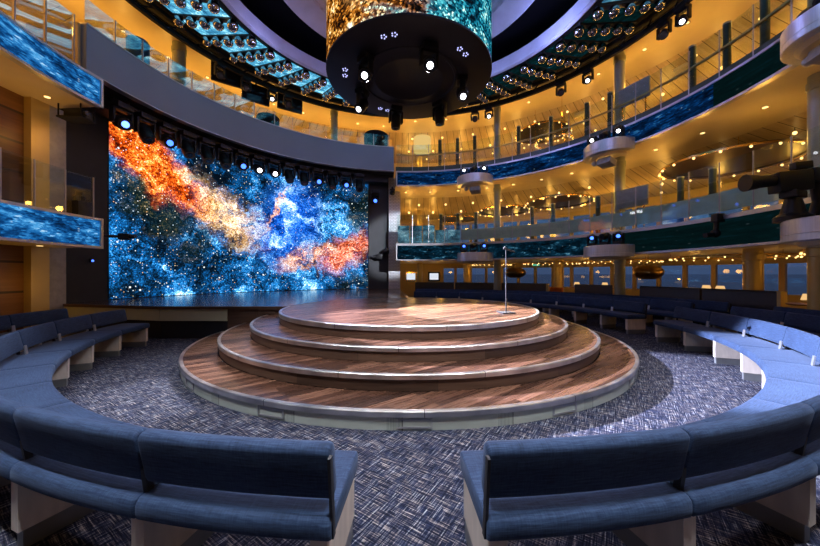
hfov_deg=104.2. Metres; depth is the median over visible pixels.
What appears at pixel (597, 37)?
led panel
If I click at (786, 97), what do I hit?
ceiling
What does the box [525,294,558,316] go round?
bench
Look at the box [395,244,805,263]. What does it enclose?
ceiling
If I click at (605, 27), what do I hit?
batten
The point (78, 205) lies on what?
loudspeaker
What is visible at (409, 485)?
floor
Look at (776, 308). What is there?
bench
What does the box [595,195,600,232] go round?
post
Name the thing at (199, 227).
screen
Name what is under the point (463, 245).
light
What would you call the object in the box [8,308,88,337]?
bench
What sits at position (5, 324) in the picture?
bench
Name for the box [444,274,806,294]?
sea
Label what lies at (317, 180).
light
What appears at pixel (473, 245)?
light
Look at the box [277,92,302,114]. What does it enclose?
monitor
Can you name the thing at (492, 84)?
batten
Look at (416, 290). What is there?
bench
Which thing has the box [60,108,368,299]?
wall
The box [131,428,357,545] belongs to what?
bench
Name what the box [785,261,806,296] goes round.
window
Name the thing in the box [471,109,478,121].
light
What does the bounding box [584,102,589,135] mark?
post
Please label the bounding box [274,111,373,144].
glass balustrade
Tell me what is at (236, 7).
band
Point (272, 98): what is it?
light
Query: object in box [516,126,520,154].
post
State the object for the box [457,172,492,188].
pod
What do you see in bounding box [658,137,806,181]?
ceiling canopy
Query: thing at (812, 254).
column
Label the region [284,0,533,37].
ceiling panel
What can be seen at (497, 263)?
column
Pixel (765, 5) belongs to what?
post
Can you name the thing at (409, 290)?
sill
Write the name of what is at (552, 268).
window
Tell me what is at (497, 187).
column
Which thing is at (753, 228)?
ribbon
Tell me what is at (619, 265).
column
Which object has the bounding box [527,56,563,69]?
led panel
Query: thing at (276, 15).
ceiling
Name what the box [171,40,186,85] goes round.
column
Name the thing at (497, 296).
bench
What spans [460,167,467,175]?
light
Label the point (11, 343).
bench
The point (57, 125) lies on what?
pillar
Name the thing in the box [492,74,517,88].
led panel
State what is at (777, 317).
bench
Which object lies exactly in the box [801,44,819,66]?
projector
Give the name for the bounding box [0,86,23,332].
wall
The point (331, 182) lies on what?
light
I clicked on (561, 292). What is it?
bench
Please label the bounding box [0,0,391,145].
wall
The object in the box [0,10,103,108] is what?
ribbon
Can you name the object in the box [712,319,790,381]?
bench
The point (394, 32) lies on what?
drum
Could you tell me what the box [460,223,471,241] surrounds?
window
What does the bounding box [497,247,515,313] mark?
microphone stand
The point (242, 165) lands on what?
light
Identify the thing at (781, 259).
wall
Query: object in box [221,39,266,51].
led panel
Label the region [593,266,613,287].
window
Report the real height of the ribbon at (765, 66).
0.680 m
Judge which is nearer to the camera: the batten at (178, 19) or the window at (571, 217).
the batten at (178, 19)
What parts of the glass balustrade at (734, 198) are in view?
display panel, display panel, display panel, display panel, display panel, post, post, post, post, post, post, post, post, panel, post, post, post, post, post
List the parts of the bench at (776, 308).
backrest, seat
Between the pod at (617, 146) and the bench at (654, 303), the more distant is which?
the pod at (617, 146)
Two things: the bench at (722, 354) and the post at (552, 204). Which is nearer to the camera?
the bench at (722, 354)
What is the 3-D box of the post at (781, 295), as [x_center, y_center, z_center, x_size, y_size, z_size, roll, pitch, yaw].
[8.535,0.914,7.298,0.162,1.040,0.080,0,0,0]
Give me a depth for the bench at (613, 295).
10.64 m
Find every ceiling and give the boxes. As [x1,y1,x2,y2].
[52,0,759,132]
[82,95,387,184]
[136,0,681,101]
[138,0,679,83]
[395,65,819,197]
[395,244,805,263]
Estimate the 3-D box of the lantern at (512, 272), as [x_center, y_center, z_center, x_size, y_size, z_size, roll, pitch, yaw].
[5.045,-0.234,15.168,1.000,0.825,0.993,0,0,0]
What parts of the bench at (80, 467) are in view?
leg, backrest, seat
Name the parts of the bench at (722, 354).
seat, leg, backrest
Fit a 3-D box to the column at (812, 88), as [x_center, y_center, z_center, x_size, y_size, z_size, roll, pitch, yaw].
[8.174,-2.626,6.342,0.370,2.680,0.370,0,0,0]
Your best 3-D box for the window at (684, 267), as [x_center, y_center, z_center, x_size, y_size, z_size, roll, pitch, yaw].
[11.239,0.164,13.595,0.609,1.140,0.927,0,0,0]
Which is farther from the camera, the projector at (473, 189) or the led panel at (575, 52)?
the projector at (473, 189)
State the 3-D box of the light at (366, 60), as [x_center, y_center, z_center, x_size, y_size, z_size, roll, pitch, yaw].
[-0.845,-3.957,6.195,0.368,0.549,0.381,0,0,-43]
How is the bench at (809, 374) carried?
on the floor at (409, 485)
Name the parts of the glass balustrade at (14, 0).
post, post, post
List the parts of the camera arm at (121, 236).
arm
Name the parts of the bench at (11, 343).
backrest, seat, leg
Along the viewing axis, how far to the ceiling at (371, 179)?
13.01 m
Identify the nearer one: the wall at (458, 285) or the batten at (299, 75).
the batten at (299, 75)
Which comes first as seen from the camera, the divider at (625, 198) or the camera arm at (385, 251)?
the divider at (625, 198)
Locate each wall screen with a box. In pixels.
[405,272,416,280]
[428,272,439,280]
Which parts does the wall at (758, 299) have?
rail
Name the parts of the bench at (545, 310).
backrest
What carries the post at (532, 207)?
on the floor
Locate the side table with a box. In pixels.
[785,303,806,305]
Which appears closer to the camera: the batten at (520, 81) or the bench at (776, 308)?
the bench at (776, 308)
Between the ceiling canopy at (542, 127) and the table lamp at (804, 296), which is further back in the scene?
the ceiling canopy at (542, 127)
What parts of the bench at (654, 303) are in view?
seat, backrest, leg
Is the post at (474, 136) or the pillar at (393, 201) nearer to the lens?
the post at (474, 136)
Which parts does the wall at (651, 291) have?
rail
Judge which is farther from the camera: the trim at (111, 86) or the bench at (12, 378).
the trim at (111, 86)
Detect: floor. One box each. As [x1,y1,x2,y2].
[0,54,93,108]
[0,241,79,247]
[0,308,819,545]
[104,85,393,178]
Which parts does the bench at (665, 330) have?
leg, seat, backrest, leg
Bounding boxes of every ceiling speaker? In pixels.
[574,111,583,117]
[673,62,687,73]
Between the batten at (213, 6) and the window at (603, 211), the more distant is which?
the window at (603, 211)
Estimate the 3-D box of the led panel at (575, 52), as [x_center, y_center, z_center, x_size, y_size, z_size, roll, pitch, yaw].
[5.085,-6.989,9.964,2.021,0.582,1.502,0,0,0]
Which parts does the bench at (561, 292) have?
backrest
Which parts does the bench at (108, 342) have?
backrest, seat, leg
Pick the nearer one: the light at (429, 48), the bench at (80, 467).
the bench at (80, 467)
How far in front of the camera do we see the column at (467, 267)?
16.56 m
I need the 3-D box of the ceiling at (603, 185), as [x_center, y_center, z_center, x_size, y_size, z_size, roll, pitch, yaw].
[3.498,-3.726,7.000,19.001,0.600,25.997,0,0,0]
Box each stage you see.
[63,289,407,338]
[178,297,638,430]
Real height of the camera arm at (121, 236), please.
0.160 m
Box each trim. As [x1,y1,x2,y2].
[79,22,393,146]
[88,70,393,171]
[396,29,784,170]
[396,197,810,243]
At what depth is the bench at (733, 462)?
1.51 m
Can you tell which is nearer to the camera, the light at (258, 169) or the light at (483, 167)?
the light at (258, 169)
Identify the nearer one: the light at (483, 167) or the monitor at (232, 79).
the monitor at (232, 79)
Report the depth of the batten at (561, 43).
9.48 m
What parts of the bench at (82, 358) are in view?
backrest, seat, leg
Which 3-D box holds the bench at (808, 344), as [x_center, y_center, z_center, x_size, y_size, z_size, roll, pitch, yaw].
[4.473,1.062,3.844,0.542,0.743,0.974,0,0,35]
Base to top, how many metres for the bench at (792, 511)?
0.743 m
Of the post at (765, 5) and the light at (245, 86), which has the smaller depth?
the post at (765, 5)
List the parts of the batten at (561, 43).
bulb, bulb, bulb, rail, bulb, bulb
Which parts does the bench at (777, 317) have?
leg, backrest, leg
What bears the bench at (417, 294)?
on the floor at (409, 485)
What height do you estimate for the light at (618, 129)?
0.455 m
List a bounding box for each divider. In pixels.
[617,184,648,229]
[619,75,650,120]
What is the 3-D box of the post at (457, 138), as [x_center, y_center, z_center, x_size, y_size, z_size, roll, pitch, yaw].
[2.225,-5.411,14.632,0.180,1.650,0.180,0,0,0]
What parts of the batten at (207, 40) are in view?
bulb, bulb, rail, bulb, bulb, bulb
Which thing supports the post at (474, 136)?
on the floor
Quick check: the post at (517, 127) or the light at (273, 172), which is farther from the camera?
the post at (517, 127)
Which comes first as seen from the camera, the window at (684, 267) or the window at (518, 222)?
the window at (684, 267)
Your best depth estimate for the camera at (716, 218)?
7.38 m
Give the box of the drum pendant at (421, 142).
[414,134,430,154]
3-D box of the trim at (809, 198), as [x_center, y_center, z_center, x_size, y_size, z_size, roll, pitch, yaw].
[2.018,-1.346,7.000,10.962,0.040,14.998,0,0,0]
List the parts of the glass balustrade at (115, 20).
post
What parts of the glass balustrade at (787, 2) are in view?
post, post, post, post, post, post, post, post, post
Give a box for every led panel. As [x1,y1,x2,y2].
[164,0,228,16]
[184,20,248,34]
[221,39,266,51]
[246,52,283,65]
[269,63,302,77]
[292,72,319,86]
[315,79,331,93]
[483,87,496,95]
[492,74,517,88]
[509,66,540,80]
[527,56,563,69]
[545,44,597,56]
[563,27,624,40]
[582,3,653,22]
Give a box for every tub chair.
[126,35,149,64]
[256,112,279,125]
[364,130,387,145]
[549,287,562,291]
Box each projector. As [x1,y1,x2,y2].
[56,103,96,123]
[464,186,480,194]
[591,156,616,168]
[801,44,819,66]
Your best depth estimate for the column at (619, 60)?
10.79 m
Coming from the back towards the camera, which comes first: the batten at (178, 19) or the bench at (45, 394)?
the batten at (178, 19)
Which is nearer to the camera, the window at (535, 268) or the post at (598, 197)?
the post at (598, 197)
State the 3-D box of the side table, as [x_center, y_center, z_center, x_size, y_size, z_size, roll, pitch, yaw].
[8.497,1.034,6.777,0.660,0.800,0.660,0,0,0]
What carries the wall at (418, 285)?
on the floor at (409, 485)
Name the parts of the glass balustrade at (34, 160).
post, post, post, post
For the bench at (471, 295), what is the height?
0.743 m
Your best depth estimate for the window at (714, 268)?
12.37 m
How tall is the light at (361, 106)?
0.561 m
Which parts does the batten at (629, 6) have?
bulb, bulb, rail, bulb, bulb, bulb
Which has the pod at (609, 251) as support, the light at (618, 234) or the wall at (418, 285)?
the light at (618, 234)
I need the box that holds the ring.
[125,0,692,116]
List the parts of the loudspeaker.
knob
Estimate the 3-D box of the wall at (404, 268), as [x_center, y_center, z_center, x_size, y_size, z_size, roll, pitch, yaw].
[0.514,-1.176,19.991,3.329,3.780,0.418,0,0,0]
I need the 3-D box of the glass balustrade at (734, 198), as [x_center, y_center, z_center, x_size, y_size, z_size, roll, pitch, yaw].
[2.066,-2.011,7.001,11.087,1.350,15.218,0,0,0]
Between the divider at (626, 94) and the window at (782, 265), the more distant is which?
the window at (782, 265)
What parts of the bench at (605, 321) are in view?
seat, backrest, leg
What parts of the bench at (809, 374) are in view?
seat, backrest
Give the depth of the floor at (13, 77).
6.78 m
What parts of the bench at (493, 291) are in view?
backrest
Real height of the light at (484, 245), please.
0.436 m
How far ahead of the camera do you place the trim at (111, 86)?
10.25 m
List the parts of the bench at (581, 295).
seat, backrest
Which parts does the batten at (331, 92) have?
bulb, bulb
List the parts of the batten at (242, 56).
bulb, bulb, rail, bulb, bulb, bulb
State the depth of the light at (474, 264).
16.30 m
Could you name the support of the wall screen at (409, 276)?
attached to the wall at (404, 268)
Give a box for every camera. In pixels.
[390,187,394,195]
[702,213,724,237]
[738,160,819,223]
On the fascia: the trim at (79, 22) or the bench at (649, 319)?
the trim at (79, 22)
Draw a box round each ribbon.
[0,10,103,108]
[0,199,103,248]
[396,38,798,186]
[396,200,810,260]
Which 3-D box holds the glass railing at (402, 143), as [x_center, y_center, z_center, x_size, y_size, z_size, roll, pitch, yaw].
[0.000,-7.256,7.000,26.000,0.660,26.000,0,0,0]
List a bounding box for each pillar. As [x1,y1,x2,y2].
[24,97,49,327]
[50,105,65,309]
[388,178,399,288]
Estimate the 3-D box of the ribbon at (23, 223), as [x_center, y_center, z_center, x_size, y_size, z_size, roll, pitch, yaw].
[-5.411,-0.951,4.019,3.997,0.710,7.124,0,0,0]
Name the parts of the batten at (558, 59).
bulb, bulb, rail, bulb, bulb, bulb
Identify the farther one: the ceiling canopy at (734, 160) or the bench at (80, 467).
the ceiling canopy at (734, 160)
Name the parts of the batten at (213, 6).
bulb, bulb, bulb, bulb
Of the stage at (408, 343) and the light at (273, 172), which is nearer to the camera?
the stage at (408, 343)
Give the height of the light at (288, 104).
0.541 m
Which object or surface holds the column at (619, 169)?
on the floor
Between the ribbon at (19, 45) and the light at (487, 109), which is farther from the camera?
the light at (487, 109)
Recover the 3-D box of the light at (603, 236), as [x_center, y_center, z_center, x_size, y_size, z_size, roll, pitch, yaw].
[6.223,-1.113,10.143,0.376,0.435,0.319,0,0,-27]
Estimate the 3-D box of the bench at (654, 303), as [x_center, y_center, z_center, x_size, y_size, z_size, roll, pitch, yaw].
[6.620,1.062,8.283,0.543,0.743,1.103,0,0,-11]
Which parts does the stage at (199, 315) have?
panel, panel, kick panel, panel, kick panel, panel, kick panel, wood panel, wood panel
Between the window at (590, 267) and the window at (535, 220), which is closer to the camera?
the window at (590, 267)
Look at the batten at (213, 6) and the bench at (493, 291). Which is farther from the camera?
the bench at (493, 291)
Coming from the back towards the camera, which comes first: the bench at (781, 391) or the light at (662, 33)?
the light at (662, 33)
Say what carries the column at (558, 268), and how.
on the floor at (409, 485)
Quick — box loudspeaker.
[66,191,91,216]
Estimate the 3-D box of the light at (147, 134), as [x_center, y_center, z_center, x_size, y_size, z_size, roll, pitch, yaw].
[-7.434,-4.082,9.000,0.504,0.808,0.506,0,0,15]
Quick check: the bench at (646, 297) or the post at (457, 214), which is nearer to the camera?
the bench at (646, 297)
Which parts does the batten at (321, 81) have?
bulb, bulb, bulb, rail, bulb, bulb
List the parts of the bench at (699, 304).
backrest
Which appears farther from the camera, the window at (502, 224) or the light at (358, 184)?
the window at (502, 224)
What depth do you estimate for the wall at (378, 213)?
15.37 m
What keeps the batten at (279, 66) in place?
attached to the ceiling at (223, 7)
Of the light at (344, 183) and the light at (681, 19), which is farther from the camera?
the light at (344, 183)
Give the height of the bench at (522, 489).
0.743 m
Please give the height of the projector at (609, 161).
0.356 m
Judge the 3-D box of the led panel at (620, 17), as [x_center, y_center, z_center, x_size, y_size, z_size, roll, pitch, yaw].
[5.641,-6.989,8.619,2.080,0.582,1.098,0,0,0]
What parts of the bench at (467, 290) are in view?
backrest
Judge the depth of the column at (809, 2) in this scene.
6.39 m
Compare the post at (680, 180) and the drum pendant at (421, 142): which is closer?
the post at (680, 180)
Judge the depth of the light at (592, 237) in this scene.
10.39 m
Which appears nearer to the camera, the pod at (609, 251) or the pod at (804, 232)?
the pod at (804, 232)
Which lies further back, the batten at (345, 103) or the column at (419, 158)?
the column at (419, 158)
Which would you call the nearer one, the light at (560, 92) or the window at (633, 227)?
the light at (560, 92)
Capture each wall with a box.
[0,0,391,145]
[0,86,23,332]
[26,22,79,64]
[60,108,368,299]
[61,108,107,302]
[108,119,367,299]
[369,185,387,288]
[393,151,788,224]
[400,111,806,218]
[400,225,443,284]
[415,282,453,290]
[444,254,806,266]
[455,282,493,289]
[502,283,545,307]
[575,284,612,293]
[640,286,701,324]
[702,288,776,324]
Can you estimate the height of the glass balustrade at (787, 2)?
1.250 m
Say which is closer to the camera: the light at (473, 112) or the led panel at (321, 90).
the led panel at (321, 90)
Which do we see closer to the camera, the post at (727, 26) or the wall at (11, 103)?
the wall at (11, 103)
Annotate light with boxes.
[108,100,133,130]
[133,111,155,143]
[156,121,176,147]
[177,130,196,158]
[197,137,214,163]
[214,61,225,78]
[216,143,232,168]
[233,149,248,170]
[240,75,251,91]
[250,154,264,174]
[266,158,280,177]
[267,87,276,101]
[282,162,295,183]
[283,93,292,107]
[297,165,309,185]
[312,168,323,185]
[326,170,337,189]
[340,172,351,188]
[353,173,364,191]
[354,87,368,113]
[357,51,374,81]
[370,190,379,203]
[388,105,402,130]
[419,40,438,72]
[432,99,446,125]
[456,74,467,101]
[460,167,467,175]
[460,243,467,252]
[470,165,477,172]
[470,243,477,251]
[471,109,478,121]
[472,263,511,265]
[480,164,487,172]
[480,242,487,251]
[485,106,492,118]
[523,261,580,264]
[535,110,573,148]
[556,80,566,96]
[582,67,593,83]
[584,256,663,263]
[587,136,597,145]
[587,234,597,245]
[598,232,610,244]
[599,130,610,139]
[612,125,624,136]
[612,231,624,243]
[656,17,671,40]
[669,249,802,260]
[674,3,691,26]
[796,6,811,17]
[799,248,806,254]
[812,0,819,6]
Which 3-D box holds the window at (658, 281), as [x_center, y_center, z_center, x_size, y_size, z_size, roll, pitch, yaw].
[10.745,0.164,14.373,0.664,1.140,0.897,0,0,0]
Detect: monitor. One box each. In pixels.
[211,61,241,88]
[241,82,269,106]
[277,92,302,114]
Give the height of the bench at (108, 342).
0.743 m
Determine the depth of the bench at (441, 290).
13.65 m
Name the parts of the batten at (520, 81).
bulb, bulb, rail, bulb, bulb, bulb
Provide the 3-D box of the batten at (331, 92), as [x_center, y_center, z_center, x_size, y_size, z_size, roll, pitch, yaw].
[-2.918,-6.864,12.053,0.274,0.928,2.246,0,0,-30]
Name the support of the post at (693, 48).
on the floor
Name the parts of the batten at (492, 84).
bulb, bulb, bulb, rail, bulb, bulb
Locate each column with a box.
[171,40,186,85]
[330,109,337,139]
[417,156,421,166]
[417,210,421,225]
[417,263,422,281]
[463,263,471,281]
[493,106,500,158]
[493,184,500,240]
[493,260,500,289]
[554,260,563,291]
[613,51,625,124]
[613,156,625,230]
[613,259,625,311]
[741,248,764,289]
[805,72,819,197]
[805,248,819,309]
[807,0,812,7]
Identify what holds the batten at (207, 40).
attached to the ceiling at (223, 7)
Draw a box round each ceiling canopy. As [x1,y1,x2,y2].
[438,209,473,222]
[477,204,529,216]
[515,120,571,144]
[525,193,594,209]
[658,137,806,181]
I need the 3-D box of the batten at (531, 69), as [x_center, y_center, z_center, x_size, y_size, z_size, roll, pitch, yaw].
[4.417,-6.864,10.813,2.246,0.928,0.273,0,0,-41]
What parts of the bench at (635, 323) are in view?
seat, backrest, leg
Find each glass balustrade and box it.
[0,147,93,216]
[14,0,74,61]
[115,20,254,117]
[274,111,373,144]
[396,0,792,170]
[398,136,819,242]
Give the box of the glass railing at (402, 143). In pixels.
[22,0,806,163]
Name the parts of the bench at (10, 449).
backrest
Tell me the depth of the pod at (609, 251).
9.69 m
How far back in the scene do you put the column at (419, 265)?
18.46 m
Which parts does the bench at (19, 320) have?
backrest, leg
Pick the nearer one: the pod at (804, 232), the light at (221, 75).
the pod at (804, 232)
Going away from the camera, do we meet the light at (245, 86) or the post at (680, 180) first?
the post at (680, 180)
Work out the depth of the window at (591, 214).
16.24 m
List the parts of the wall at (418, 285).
rail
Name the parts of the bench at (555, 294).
seat, backrest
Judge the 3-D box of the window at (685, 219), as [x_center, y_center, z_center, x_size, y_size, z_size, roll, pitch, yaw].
[11.239,-2.416,13.595,0.609,1.340,0.927,0,0,0]
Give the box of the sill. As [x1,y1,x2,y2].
[400,285,806,308]
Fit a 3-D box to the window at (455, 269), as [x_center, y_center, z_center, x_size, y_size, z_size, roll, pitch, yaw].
[2.461,0.164,19.792,1.004,1.140,0.316,0,0,0]
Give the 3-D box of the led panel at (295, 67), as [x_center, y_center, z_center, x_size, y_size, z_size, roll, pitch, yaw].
[-4.375,-6.989,10.947,1.874,0.582,1.769,0,0,0]
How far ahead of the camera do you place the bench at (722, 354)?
5.21 m
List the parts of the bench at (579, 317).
seat, backrest, leg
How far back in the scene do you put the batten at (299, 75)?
11.02 m
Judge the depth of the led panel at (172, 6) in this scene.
8.48 m
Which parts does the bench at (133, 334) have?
backrest, seat, leg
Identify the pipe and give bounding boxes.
[112,97,367,174]
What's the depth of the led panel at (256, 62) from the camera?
10.49 m
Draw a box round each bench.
[0,315,41,356]
[0,331,71,387]
[0,364,55,389]
[0,382,70,407]
[0,396,125,486]
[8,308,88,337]
[10,405,158,545]
[12,322,94,370]
[50,314,121,357]
[89,309,149,346]
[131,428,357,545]
[414,291,436,297]
[416,290,440,291]
[437,292,459,298]
[441,290,465,298]
[459,292,482,299]
[460,427,691,545]
[465,290,492,299]
[471,289,498,290]
[483,292,504,301]
[490,291,519,301]
[499,290,528,291]
[507,293,531,304]
[516,292,548,313]
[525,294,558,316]
[529,291,561,311]
[543,293,579,316]
[549,296,586,323]
[561,292,595,314]
[572,294,612,308]
[574,298,615,328]
[595,294,633,319]
[600,300,647,333]
[604,296,652,325]
[612,402,817,545]
[634,296,677,319]
[638,299,694,332]
[654,307,712,351]
[665,299,731,325]
[683,312,750,365]
[700,395,819,542]
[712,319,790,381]
[713,306,787,346]
[739,328,819,387]
[751,377,819,478]
[755,306,819,337]
[759,347,819,384]
[784,312,819,336]
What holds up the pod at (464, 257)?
attached to the ribbon at (753, 228)
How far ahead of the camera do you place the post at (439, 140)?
14.74 m
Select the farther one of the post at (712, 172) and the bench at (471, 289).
the bench at (471, 289)
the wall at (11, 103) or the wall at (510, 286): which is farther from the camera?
the wall at (510, 286)
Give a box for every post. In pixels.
[438,139,441,165]
[439,214,442,229]
[456,137,458,164]
[456,213,459,229]
[473,135,476,162]
[474,212,476,241]
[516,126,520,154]
[530,206,533,238]
[549,116,552,146]
[551,203,554,236]
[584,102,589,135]
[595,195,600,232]
[607,91,612,126]
[677,176,683,221]
[688,44,696,87]
[708,167,716,216]
[722,20,731,69]
[760,0,770,45]
[777,291,786,306]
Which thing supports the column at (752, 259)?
on the floor at (409, 485)
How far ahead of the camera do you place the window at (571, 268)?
16.79 m
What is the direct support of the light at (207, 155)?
hanging from the pipe
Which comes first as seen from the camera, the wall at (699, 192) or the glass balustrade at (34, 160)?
the glass balustrade at (34, 160)
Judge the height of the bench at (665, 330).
0.743 m
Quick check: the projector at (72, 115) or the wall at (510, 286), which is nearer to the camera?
the projector at (72, 115)
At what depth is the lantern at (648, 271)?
10.75 m
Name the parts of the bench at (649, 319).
seat, backrest, leg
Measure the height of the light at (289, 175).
0.809 m
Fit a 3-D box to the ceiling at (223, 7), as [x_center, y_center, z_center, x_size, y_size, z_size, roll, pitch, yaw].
[0.000,-7.148,7.000,15.600,0.997,15.590,0,0,0]
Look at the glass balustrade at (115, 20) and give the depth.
9.29 m
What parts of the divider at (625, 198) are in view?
panel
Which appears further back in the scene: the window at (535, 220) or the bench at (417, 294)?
the window at (535, 220)
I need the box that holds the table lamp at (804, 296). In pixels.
[800,294,806,303]
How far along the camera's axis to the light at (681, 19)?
8.35 m
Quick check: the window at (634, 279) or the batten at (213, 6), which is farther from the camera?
the window at (634, 279)
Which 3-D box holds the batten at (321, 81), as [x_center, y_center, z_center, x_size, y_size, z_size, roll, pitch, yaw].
[-3.528,-6.864,11.648,0.274,0.928,2.246,0,0,-37]
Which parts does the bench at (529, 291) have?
backrest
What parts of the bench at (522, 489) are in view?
leg, backrest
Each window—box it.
[444,267,456,285]
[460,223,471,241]
[471,223,487,241]
[472,267,487,282]
[486,267,503,285]
[487,222,503,240]
[503,220,519,239]
[518,219,536,238]
[520,267,536,282]
[537,267,553,286]
[555,215,573,235]
[564,266,573,287]
[571,213,592,233]
[571,266,592,284]
[593,211,613,231]
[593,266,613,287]
[612,207,636,228]
[625,265,636,289]
[634,204,659,225]
[634,265,660,289]
[659,199,687,220]
[660,264,687,286]
[685,264,717,287]
[715,263,741,264]
[764,262,786,290]
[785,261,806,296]
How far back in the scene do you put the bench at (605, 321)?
8.66 m
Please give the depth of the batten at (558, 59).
10.10 m
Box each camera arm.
[104,233,136,239]
[372,248,388,258]
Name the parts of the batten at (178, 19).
bulb, bulb, rail, bulb, bulb, bulb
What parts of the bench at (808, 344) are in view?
leg, seat, backrest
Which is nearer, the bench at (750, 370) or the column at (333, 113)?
the bench at (750, 370)
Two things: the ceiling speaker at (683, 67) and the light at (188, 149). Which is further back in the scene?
the ceiling speaker at (683, 67)
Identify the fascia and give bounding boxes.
[80,24,393,169]
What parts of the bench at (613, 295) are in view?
backrest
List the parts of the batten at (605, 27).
bulb, bulb, bulb, rail, bulb, bulb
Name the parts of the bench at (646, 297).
backrest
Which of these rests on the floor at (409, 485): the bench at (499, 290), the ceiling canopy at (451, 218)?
the bench at (499, 290)
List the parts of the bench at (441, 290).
backrest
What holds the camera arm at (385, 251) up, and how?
attached to the wall at (378, 213)
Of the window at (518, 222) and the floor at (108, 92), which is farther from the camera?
the window at (518, 222)
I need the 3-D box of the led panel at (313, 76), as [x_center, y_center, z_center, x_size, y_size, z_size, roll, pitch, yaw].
[-3.855,-6.989,11.455,1.746,0.582,1.892,0,0,0]
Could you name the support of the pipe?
hanging from the floor at (108, 92)
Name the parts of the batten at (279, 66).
bulb, bulb, rail, bulb, bulb, bulb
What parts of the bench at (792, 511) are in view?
seat, leg, backrest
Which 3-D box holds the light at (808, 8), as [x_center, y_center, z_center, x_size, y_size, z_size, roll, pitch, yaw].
[6.807,-4.354,5.473,0.331,0.456,0.341,0,0,16]
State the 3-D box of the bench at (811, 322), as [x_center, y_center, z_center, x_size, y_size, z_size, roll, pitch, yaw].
[6.523,1.062,5.295,0.543,0.743,1.130,0,0,15]
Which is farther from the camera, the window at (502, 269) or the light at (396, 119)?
the window at (502, 269)
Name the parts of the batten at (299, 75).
bulb, bulb, rail, bulb, bulb, bulb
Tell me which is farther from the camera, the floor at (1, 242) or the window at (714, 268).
the window at (714, 268)
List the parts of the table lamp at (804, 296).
lamp shade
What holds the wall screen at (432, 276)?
attached to the wall at (404, 268)
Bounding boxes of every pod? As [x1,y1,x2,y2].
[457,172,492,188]
[457,252,492,263]
[583,136,634,163]
[583,244,634,259]
[780,3,819,64]
[780,215,819,247]
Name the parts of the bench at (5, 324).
backrest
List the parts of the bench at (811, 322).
seat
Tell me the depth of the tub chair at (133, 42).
8.75 m
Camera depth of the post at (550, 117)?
12.55 m
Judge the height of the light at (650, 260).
0.211 m
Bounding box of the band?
[221,0,596,76]
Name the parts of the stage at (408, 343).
access panel, access panel, access panel, access panel, access panel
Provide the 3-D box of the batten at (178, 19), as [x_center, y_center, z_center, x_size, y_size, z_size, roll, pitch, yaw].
[-5.586,-6.864,8.687,2.246,0.928,0.273,0,0,17]
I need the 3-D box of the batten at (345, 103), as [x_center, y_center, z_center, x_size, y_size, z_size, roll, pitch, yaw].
[-2.261,-6.864,12.379,0.274,0.928,2.246,0,0,-23]
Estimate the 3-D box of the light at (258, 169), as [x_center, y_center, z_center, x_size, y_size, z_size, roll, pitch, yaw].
[-5.739,-4.113,12.135,0.607,0.746,0.506,0,0,42]
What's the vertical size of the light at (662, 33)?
0.551 m
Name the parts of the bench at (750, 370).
leg, seat, backrest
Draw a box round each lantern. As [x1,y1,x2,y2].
[504,267,525,277]
[632,255,664,278]
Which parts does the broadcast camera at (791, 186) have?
arm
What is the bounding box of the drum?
[326,0,491,118]
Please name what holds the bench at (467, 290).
on the floor at (409, 485)
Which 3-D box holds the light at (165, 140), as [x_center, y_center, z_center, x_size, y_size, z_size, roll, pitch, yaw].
[-7.257,-4.111,9.572,0.604,0.749,0.506,0,0,20]
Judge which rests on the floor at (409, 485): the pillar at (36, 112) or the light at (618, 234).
the pillar at (36, 112)
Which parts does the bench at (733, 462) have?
leg, seat, backrest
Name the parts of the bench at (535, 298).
seat, backrest, leg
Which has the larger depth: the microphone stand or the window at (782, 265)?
the window at (782, 265)
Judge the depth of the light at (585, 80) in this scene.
10.94 m
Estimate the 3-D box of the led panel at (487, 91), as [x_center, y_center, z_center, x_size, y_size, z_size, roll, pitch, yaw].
[3.069,-6.989,12.024,1.532,0.582,2.010,0,0,0]
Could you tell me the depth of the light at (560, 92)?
11.70 m
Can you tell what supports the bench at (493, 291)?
on the floor at (409, 485)
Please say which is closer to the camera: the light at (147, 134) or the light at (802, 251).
the light at (802, 251)
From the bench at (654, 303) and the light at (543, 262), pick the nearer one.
the bench at (654, 303)
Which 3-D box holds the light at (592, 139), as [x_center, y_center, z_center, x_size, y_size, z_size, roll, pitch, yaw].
[6.029,-4.351,10.512,0.368,0.450,0.327,0,0,-27]
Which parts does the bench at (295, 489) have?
leg, backrest, leg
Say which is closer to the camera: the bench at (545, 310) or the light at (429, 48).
the light at (429, 48)
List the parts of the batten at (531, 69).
bulb, bulb, rail, bulb, bulb, bulb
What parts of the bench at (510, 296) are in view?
seat, backrest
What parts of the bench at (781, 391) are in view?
seat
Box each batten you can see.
[145,0,219,13]
[170,12,238,31]
[200,33,256,47]
[227,47,274,63]
[253,58,292,76]
[277,68,309,86]
[300,76,326,94]
[322,87,337,101]
[343,99,349,106]
[477,91,488,103]
[486,78,510,97]
[502,71,532,89]
[520,62,556,79]
[537,51,581,67]
[555,38,608,52]
[573,20,636,37]
[592,0,665,20]
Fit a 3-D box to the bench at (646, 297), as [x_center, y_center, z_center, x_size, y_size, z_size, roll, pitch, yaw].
[7.212,1.062,9.523,0.546,0.743,1.282,0,0,-19]
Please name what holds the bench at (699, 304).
on the floor at (409, 485)
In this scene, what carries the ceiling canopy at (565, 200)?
hanging from the ceiling at (603, 185)
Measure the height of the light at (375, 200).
0.661 m

